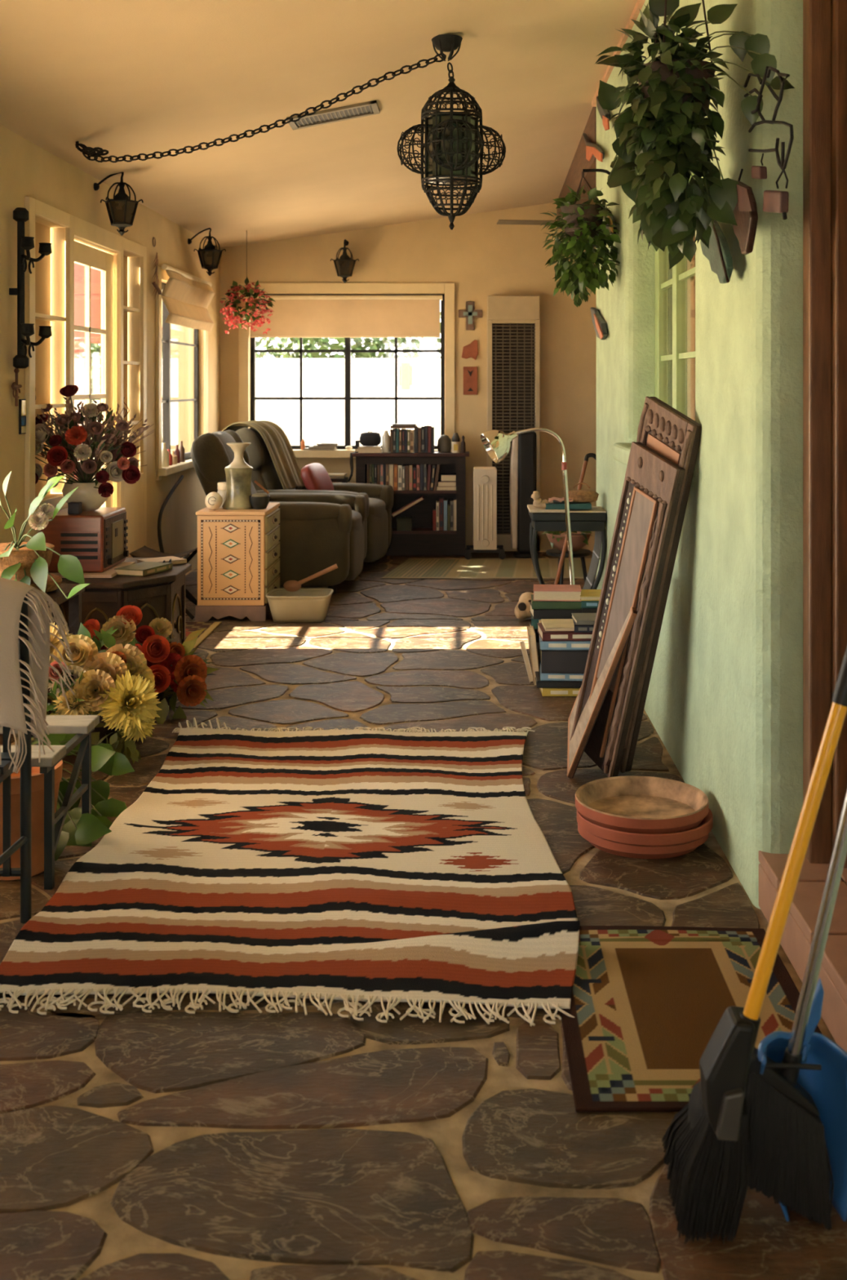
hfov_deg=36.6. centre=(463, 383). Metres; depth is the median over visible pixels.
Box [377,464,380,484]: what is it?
book
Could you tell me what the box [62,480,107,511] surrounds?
bowl
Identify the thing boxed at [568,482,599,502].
wicker basket
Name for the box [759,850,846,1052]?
step
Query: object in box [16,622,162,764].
arrangement
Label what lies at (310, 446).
book
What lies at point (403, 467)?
book
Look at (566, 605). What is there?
book
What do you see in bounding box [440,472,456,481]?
book
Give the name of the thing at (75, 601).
plant stand
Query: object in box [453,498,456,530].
book
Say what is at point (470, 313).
wall cross
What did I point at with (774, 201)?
wind chime
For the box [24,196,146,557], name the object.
window
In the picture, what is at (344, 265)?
wall lantern
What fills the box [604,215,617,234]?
bird
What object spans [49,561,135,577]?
doily
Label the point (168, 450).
bottle
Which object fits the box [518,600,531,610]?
socket
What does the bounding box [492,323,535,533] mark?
grille
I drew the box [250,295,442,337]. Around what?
roller shade
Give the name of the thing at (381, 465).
book
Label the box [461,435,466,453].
bottle
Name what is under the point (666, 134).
hanging plant
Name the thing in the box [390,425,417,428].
book
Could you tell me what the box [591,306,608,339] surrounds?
bird
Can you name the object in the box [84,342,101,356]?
tree
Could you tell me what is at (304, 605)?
tub
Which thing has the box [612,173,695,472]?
window
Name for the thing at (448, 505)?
book
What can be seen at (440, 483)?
book
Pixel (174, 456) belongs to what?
jar
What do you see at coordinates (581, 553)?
stool
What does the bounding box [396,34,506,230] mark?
chandelier
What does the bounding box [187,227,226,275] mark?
wall lantern
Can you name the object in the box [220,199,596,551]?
wall
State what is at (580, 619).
book
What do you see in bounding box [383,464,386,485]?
book
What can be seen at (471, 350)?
plaque
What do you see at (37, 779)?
clay pot
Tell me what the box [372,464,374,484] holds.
book
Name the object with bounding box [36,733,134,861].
pothos plant
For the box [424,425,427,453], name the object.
book
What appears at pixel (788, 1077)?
socket
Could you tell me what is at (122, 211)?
wall lantern
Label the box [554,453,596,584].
cane
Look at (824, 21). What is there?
door
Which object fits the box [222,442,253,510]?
ceramic vase
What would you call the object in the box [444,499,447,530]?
book
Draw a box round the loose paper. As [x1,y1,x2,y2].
[320,437,337,443]
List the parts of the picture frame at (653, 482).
moulding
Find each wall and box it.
[0,124,220,575]
[84,358,440,477]
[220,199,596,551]
[596,0,803,909]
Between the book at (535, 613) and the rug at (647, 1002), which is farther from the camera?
the book at (535, 613)
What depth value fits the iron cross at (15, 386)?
5.77 m
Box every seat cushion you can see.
[351,510,362,531]
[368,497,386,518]
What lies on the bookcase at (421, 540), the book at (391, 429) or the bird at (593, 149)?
the book at (391, 429)
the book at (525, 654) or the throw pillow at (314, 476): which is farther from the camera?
the throw pillow at (314, 476)
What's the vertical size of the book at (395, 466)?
0.215 m
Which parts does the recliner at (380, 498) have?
backrest, arm, arm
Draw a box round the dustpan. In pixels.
[758,977,846,1222]
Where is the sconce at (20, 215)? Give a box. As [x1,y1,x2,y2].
[8,207,52,368]
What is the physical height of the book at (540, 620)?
0.279 m
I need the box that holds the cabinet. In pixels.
[195,502,279,621]
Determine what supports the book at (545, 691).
on the floor
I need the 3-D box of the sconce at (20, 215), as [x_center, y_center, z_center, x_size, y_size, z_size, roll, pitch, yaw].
[-1.965,-0.430,5.750,0.150,0.720,0.300,0,0,0]
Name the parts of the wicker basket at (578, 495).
handle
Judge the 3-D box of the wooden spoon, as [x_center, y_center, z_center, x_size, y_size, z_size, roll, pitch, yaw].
[-0.930,1.177,7.778,0.331,0.165,0.031,0,0,-7]
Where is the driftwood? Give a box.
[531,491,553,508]
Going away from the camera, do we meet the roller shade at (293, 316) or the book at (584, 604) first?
the book at (584, 604)
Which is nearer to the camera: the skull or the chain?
the chain
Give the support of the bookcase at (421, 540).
on the floor
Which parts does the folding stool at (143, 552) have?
seat, leg, leg, leg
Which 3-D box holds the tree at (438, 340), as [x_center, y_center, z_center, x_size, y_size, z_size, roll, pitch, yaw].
[1.010,-0.244,21.395,3.085,3.543,3.208,0,0,-34]
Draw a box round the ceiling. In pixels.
[0,0,637,248]
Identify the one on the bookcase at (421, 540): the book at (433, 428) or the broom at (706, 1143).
the book at (433, 428)
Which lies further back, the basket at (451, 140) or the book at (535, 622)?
the book at (535, 622)
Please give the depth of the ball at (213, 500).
7.62 m
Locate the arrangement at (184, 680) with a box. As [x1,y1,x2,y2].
[66,604,220,724]
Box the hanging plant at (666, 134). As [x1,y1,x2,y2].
[595,0,795,269]
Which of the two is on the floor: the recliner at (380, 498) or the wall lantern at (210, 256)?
the recliner at (380, 498)
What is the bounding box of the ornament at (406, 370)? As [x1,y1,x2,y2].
[399,362,413,389]
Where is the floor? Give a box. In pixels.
[0,551,846,1279]
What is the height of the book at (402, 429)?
0.195 m
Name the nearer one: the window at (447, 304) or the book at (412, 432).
the book at (412, 432)
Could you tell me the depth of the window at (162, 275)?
8.97 m
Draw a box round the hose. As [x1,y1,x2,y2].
[157,475,196,605]
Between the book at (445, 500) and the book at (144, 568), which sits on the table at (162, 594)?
the book at (144, 568)
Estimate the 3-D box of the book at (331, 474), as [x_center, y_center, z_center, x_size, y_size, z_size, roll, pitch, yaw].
[-1.120,0.745,10.530,0.300,0.016,0.180,0,0,3]
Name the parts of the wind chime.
wire frame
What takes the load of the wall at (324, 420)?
on the ground
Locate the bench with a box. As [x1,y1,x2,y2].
[0,715,99,889]
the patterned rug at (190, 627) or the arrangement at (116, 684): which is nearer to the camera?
the arrangement at (116, 684)
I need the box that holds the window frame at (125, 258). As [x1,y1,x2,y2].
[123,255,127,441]
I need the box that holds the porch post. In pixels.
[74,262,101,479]
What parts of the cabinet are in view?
drawer, drawer, drawer, drawer, drawer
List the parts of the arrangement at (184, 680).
pot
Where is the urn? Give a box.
[437,434,451,452]
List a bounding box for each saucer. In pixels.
[577,808,713,847]
[577,823,709,858]
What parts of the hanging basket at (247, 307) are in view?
cord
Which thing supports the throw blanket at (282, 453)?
on the recliner at (380, 498)
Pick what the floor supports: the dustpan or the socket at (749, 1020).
the dustpan
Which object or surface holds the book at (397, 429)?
on the bookcase at (421, 540)
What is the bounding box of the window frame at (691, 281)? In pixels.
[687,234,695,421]
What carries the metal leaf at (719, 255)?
attached to the wall at (724, 700)
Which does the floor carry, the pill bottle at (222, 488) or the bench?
the bench
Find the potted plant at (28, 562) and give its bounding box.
[0,471,89,599]
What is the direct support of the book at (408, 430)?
on the bookcase at (421, 540)
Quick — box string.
[347,451,358,481]
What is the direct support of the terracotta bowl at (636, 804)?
on the saucer at (705, 827)
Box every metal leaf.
[700,219,733,283]
[733,168,758,254]
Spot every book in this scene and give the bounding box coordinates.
[114,561,172,576]
[136,555,186,564]
[303,447,337,449]
[308,445,336,448]
[313,444,337,446]
[316,443,337,445]
[328,472,347,476]
[329,475,345,479]
[355,448,382,453]
[357,445,381,448]
[366,464,369,483]
[369,464,372,483]
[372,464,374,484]
[374,464,377,484]
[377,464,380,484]
[380,464,383,484]
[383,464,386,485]
[386,464,389,484]
[389,464,393,488]
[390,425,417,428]
[390,428,393,453]
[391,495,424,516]
[392,423,416,426]
[393,428,395,453]
[393,464,398,490]
[395,428,399,453]
[398,464,403,490]
[399,428,401,453]
[401,428,405,453]
[402,465,404,490]
[404,428,408,453]
[404,464,408,490]
[407,428,410,453]
[408,464,413,490]
[410,429,414,453]
[413,466,416,490]
[414,426,418,453]
[416,464,420,490]
[417,426,421,453]
[420,464,423,490]
[421,426,424,453]
[423,464,426,490]
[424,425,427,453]
[426,464,431,490]
[427,425,431,453]
[430,464,435,490]
[431,426,434,453]
[432,509,435,530]
[433,464,440,490]
[435,501,439,530]
[436,484,456,490]
[437,480,456,486]
[439,497,444,530]
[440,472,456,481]
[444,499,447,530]
[447,503,450,530]
[450,499,453,530]
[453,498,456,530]
[520,640,533,682]
[527,626,539,685]
[529,602,582,618]
[529,622,539,642]
[531,594,582,609]
[531,615,541,629]
[533,584,581,601]
[535,668,582,688]
[536,642,539,656]
[537,622,592,641]
[538,619,542,667]
[539,635,591,649]
[539,661,584,680]
[540,649,589,673]
[540,688,580,696]
[541,618,574,631]
[545,500,591,509]
[571,613,596,625]
[573,619,594,632]
[580,589,601,600]
[581,600,599,608]
[582,608,597,613]
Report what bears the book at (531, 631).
on the floor
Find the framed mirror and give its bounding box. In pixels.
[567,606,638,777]
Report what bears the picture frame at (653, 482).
on the floor
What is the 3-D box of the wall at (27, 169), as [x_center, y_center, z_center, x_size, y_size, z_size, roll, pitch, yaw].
[-2.080,0.165,3.950,0.080,2.670,13.900,0,0,0]
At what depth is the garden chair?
3.31 m
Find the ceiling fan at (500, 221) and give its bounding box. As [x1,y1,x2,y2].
[497,219,559,225]
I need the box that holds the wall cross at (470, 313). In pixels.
[458,301,482,330]
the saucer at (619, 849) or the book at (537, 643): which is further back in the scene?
the book at (537, 643)
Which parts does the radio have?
knob, panel, knob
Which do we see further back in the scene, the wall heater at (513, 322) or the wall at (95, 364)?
the wall at (95, 364)
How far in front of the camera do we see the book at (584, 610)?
6.12 m
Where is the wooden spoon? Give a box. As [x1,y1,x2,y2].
[283,564,337,591]
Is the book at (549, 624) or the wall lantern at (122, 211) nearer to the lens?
the book at (549, 624)
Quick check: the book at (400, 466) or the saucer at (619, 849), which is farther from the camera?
the book at (400, 466)
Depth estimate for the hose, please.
8.35 m
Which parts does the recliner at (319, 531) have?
backrest, arm, arm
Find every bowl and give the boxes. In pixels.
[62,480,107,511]
[249,493,270,509]
[283,580,301,591]
[541,531,591,551]
[575,775,709,834]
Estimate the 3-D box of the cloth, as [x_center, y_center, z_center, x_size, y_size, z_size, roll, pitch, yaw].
[0.535,0.639,7.060,0.132,0.020,0.121,0,0,0]
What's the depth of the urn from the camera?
10.48 m
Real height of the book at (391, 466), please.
0.245 m
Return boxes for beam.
[556,106,596,228]
[591,0,645,106]
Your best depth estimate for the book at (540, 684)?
5.74 m
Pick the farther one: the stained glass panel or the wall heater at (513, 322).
the wall heater at (513, 322)
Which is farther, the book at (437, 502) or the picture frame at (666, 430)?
the book at (437, 502)
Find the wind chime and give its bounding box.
[743,66,794,219]
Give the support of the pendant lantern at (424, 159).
on the chandelier at (451, 156)
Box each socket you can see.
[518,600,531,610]
[739,1010,761,1066]
[780,1047,802,1085]
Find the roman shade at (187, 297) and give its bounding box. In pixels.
[160,263,215,331]
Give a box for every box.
[67,502,81,514]
[355,440,359,452]
[396,516,413,530]
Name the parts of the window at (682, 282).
sill, frame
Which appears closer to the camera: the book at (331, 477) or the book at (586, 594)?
the book at (586, 594)
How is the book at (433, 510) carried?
on the bookcase at (421, 540)
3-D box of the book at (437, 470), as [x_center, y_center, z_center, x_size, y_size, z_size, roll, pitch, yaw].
[-0.221,0.762,10.470,0.055,0.212,0.140,0,0,0]
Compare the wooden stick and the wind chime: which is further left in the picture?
the wooden stick
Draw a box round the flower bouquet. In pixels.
[35,384,154,511]
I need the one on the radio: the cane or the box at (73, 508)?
the box at (73, 508)
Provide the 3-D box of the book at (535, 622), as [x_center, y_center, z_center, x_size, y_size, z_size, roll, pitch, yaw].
[0.455,1.152,6.240,0.250,0.050,0.200,0,0,3]
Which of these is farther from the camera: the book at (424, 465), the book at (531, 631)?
the book at (424, 465)
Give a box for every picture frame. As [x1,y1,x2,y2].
[570,441,685,777]
[619,396,702,773]
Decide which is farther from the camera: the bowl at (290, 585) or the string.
the string
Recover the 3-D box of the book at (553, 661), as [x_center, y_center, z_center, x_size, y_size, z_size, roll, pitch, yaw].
[0.503,1.245,5.851,0.300,0.100,0.250,0,0,2]
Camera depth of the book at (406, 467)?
10.40 m
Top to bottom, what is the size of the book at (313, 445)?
0.010 m
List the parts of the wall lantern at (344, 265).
glass panel, frame, crown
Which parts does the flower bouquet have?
flower, flower, flower, flower, flower, flower, flower, flower, flower, flower, flower, flower, flower, flower, flower, stem, flower, flower, flower, flower, flower, flower, flower, flower, flower, flower, flower, flower, flower, flower, flower, flower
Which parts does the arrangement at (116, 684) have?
pot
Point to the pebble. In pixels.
(348, 447)
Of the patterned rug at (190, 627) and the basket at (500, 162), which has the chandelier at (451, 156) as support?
the basket at (500, 162)
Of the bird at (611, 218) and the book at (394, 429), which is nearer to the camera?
the bird at (611, 218)
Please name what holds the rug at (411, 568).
on the floor
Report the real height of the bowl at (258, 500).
0.097 m
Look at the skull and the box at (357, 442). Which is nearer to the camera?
the skull
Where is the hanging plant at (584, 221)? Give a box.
[539,168,621,306]
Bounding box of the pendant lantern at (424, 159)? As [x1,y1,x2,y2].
[396,124,427,174]
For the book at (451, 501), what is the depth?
10.40 m
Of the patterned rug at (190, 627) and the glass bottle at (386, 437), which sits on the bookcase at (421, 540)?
the glass bottle at (386, 437)
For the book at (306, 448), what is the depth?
10.64 m
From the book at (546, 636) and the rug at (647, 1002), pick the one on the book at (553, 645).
the book at (546, 636)
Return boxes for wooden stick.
[253,480,269,493]
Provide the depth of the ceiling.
6.06 m
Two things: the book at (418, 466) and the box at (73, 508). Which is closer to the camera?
the box at (73, 508)
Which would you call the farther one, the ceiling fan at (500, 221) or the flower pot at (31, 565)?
the ceiling fan at (500, 221)
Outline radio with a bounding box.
[40,506,128,573]
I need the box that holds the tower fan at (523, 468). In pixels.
[509,431,539,558]
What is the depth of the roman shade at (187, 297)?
9.21 m
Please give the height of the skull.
0.178 m
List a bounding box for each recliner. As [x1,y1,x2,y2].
[191,429,366,594]
[235,427,393,562]
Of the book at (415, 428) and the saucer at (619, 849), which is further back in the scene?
the book at (415, 428)
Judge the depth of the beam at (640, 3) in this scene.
6.14 m
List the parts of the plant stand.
leg, leg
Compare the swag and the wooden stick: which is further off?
the swag
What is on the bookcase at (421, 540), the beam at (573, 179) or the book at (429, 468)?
the book at (429, 468)
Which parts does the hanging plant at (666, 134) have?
pot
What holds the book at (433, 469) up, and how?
on the bookcase at (421, 540)
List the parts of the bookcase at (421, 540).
panel, rail, rail, shelf, panel, shelf, panel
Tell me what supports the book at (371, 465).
on the bookcase at (421, 540)
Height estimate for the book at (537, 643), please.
0.070 m
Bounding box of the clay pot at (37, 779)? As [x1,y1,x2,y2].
[0,760,62,880]
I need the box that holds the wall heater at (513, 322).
[487,295,540,551]
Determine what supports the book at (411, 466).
on the bookcase at (421, 540)
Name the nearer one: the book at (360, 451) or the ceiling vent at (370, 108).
the ceiling vent at (370, 108)
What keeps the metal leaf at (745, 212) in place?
attached to the wall at (724, 700)
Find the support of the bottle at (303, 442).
on the window at (447, 304)
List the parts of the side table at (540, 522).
leg, leg, rail, leg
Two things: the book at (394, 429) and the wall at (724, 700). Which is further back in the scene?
the book at (394, 429)
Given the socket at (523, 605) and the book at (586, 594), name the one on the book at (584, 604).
the book at (586, 594)
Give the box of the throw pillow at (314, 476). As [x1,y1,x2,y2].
[300,462,333,490]
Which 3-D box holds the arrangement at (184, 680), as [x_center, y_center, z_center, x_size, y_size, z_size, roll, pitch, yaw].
[-1.312,1.210,5.455,0.749,0.552,0.502,0,0,39]
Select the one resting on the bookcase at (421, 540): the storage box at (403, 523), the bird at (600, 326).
the storage box at (403, 523)
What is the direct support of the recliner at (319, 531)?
on the floor
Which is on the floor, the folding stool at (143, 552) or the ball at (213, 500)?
the folding stool at (143, 552)
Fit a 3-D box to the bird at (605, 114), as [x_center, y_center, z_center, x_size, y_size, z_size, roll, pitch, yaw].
[0.756,-1.460,6.871,0.038,0.318,0.670,0,0,0]
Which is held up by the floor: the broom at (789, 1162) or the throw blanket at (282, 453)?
the broom at (789, 1162)
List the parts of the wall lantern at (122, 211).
glass panel, crown, frame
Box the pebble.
[345,445,352,449]
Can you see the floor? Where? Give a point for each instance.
(208, 1144)
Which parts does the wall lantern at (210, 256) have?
frame, crown, glass panel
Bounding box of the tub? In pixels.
[266,587,333,622]
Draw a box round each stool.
[129,545,197,619]
[546,548,591,584]
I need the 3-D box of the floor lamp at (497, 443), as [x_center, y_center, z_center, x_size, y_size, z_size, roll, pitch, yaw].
[0.407,0.817,6.860,0.636,1.165,0.250,0,0,0]
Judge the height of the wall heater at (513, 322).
2.110 m
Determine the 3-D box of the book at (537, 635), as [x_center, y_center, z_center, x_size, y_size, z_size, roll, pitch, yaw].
[0.455,1.208,6.240,0.250,0.060,0.200,0,0,-3]
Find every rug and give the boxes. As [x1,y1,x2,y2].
[0,717,580,1026]
[185,622,222,648]
[380,558,596,578]
[560,925,822,1111]
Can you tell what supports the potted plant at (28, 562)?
on the plant stand
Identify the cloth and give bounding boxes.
[548,497,573,502]
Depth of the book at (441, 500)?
10.40 m
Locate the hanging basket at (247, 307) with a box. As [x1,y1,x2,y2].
[219,230,275,333]
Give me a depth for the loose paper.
10.70 m
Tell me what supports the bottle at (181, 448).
on the window at (162, 275)
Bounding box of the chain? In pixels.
[75,53,446,162]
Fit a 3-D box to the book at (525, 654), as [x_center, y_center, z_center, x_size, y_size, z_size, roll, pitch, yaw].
[0.301,1.323,6.100,0.060,0.156,0.200,0,0,0]
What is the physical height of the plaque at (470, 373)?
0.235 m
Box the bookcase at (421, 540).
[351,451,469,555]
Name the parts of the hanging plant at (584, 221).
pot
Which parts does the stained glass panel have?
glass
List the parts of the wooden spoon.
handle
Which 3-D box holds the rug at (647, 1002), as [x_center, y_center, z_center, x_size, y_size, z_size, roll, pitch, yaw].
[0.491,1.395,2.870,0.553,0.014,0.820,0,0,0]
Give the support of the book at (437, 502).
on the bookcase at (421, 540)
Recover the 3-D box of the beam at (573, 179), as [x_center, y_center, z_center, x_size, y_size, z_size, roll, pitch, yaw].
[0.850,-1.530,9.160,0.140,0.460,3.120,0,0,0]
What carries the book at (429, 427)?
on the bookcase at (421, 540)
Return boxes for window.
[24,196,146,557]
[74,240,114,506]
[155,266,208,480]
[161,290,193,453]
[238,283,454,457]
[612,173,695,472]
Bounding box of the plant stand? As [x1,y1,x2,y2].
[40,583,84,744]
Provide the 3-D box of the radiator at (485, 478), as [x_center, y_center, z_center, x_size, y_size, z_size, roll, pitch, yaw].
[0.170,1.033,10.291,0.326,0.717,0.318,0,0,0]
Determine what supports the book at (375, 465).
on the bookcase at (421, 540)
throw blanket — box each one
[0,577,75,773]
[222,420,304,489]
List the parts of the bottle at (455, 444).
lid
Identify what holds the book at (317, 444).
on the book at (313, 445)
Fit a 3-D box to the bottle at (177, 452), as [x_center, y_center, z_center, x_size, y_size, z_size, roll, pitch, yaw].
[-2.030,0.494,9.060,0.044,0.130,0.044,0,0,0]
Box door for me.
[803,0,846,867]
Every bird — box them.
[582,133,604,161]
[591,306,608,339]
[596,96,610,130]
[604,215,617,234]
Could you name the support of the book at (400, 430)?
on the bookcase at (421, 540)
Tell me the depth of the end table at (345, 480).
10.43 m
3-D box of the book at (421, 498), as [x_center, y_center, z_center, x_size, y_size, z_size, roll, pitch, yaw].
[-0.456,0.999,10.475,0.261,0.166,0.150,0,0,0]
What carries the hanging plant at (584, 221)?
hanging from the wall at (724, 700)
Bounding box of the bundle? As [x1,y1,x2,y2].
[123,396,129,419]
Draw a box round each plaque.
[462,339,478,359]
[463,366,477,395]
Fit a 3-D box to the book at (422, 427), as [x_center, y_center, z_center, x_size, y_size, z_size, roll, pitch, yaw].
[-0.333,0.452,10.490,0.026,0.215,0.141,0,0,0]
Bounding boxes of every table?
[54,557,191,666]
[330,477,348,482]
[528,511,606,589]
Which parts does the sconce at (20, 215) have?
knob, knob, candle arm, candle arm, candle arm, candle arm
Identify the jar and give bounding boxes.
[171,451,177,464]
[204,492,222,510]
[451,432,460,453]
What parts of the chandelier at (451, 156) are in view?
drop chain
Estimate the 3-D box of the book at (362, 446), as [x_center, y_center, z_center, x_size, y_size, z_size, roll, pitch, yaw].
[-0.775,0.520,10.480,0.190,0.016,0.150,0,0,-5]
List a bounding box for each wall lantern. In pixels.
[93,172,143,235]
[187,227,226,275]
[330,239,359,283]
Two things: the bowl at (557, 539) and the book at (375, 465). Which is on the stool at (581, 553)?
the bowl at (557, 539)
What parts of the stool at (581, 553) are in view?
leg, seat, leg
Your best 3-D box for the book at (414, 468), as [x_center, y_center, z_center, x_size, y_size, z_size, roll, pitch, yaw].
[-0.400,0.771,10.470,0.030,0.185,0.141,0,0,0]
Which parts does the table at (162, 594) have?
panel frame, panel frame, panel frame, panel frame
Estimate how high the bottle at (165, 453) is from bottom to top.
0.160 m
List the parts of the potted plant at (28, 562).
stem, white flower, white flower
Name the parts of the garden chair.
backrest, seat, leg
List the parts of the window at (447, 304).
sill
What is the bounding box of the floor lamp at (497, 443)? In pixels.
[480,427,575,584]
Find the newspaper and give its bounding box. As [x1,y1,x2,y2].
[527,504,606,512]
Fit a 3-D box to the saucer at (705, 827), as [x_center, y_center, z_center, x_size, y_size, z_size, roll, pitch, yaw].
[0.556,1.344,3.942,0.415,0.060,0.415,0,0,0]
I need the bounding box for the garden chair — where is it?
[0,594,31,923]
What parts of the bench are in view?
leg, leg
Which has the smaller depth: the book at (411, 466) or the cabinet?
the cabinet
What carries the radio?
on the doily
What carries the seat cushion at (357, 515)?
on the recliner at (319, 531)
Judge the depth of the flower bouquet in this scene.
6.18 m
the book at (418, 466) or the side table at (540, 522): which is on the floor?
the side table at (540, 522)
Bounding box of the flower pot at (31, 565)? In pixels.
[0,542,62,592]
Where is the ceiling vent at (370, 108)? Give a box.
[286,100,379,130]
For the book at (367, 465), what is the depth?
10.40 m
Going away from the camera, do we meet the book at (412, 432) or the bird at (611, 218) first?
the bird at (611, 218)
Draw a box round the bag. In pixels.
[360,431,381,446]
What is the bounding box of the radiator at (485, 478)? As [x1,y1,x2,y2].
[464,466,506,559]
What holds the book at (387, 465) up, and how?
on the bookcase at (421, 540)
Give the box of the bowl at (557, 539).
[541,531,591,551]
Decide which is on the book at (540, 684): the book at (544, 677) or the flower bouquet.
the book at (544, 677)
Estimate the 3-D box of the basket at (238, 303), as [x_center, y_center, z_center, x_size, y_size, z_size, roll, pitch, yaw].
[-1.680,-0.603,9.900,0.200,0.105,0.197,0,0,0]
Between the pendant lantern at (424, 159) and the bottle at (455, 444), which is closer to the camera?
the pendant lantern at (424, 159)
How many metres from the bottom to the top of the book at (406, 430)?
0.190 m
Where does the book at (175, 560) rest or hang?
on the table at (162, 594)
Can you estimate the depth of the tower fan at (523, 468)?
10.24 m
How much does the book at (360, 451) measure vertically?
0.030 m
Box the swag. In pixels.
[151,236,162,297]
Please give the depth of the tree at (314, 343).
20.56 m
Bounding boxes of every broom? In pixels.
[662,647,846,1244]
[744,790,846,1231]
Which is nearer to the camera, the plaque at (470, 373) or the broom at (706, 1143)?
the broom at (706, 1143)
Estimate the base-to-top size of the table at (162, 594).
0.485 m
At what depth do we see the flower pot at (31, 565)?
4.86 m
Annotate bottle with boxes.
[161,443,168,466]
[167,448,172,465]
[174,444,180,462]
[178,440,185,462]
[217,481,226,508]
[301,439,305,449]
[382,430,390,452]
[461,435,466,453]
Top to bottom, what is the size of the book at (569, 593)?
0.050 m
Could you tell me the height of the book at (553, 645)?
0.040 m
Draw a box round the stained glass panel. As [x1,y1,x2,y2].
[18,399,26,434]
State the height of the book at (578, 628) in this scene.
0.032 m
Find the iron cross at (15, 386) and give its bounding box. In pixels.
[11,368,22,406]
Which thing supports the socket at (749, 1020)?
attached to the broom at (706, 1143)
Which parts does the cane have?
handle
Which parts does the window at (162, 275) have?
sill, frame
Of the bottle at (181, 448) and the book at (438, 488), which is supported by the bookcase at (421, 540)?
the book at (438, 488)
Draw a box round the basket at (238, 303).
[234,298,259,312]
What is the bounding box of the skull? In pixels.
[514,591,533,619]
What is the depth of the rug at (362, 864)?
3.50 m
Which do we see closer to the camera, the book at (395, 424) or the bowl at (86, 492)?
the bowl at (86, 492)
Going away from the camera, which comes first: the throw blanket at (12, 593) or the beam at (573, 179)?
the throw blanket at (12, 593)
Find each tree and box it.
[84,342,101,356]
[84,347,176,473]
[256,337,424,358]
[434,311,440,358]
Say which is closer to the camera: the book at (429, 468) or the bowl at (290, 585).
the bowl at (290, 585)

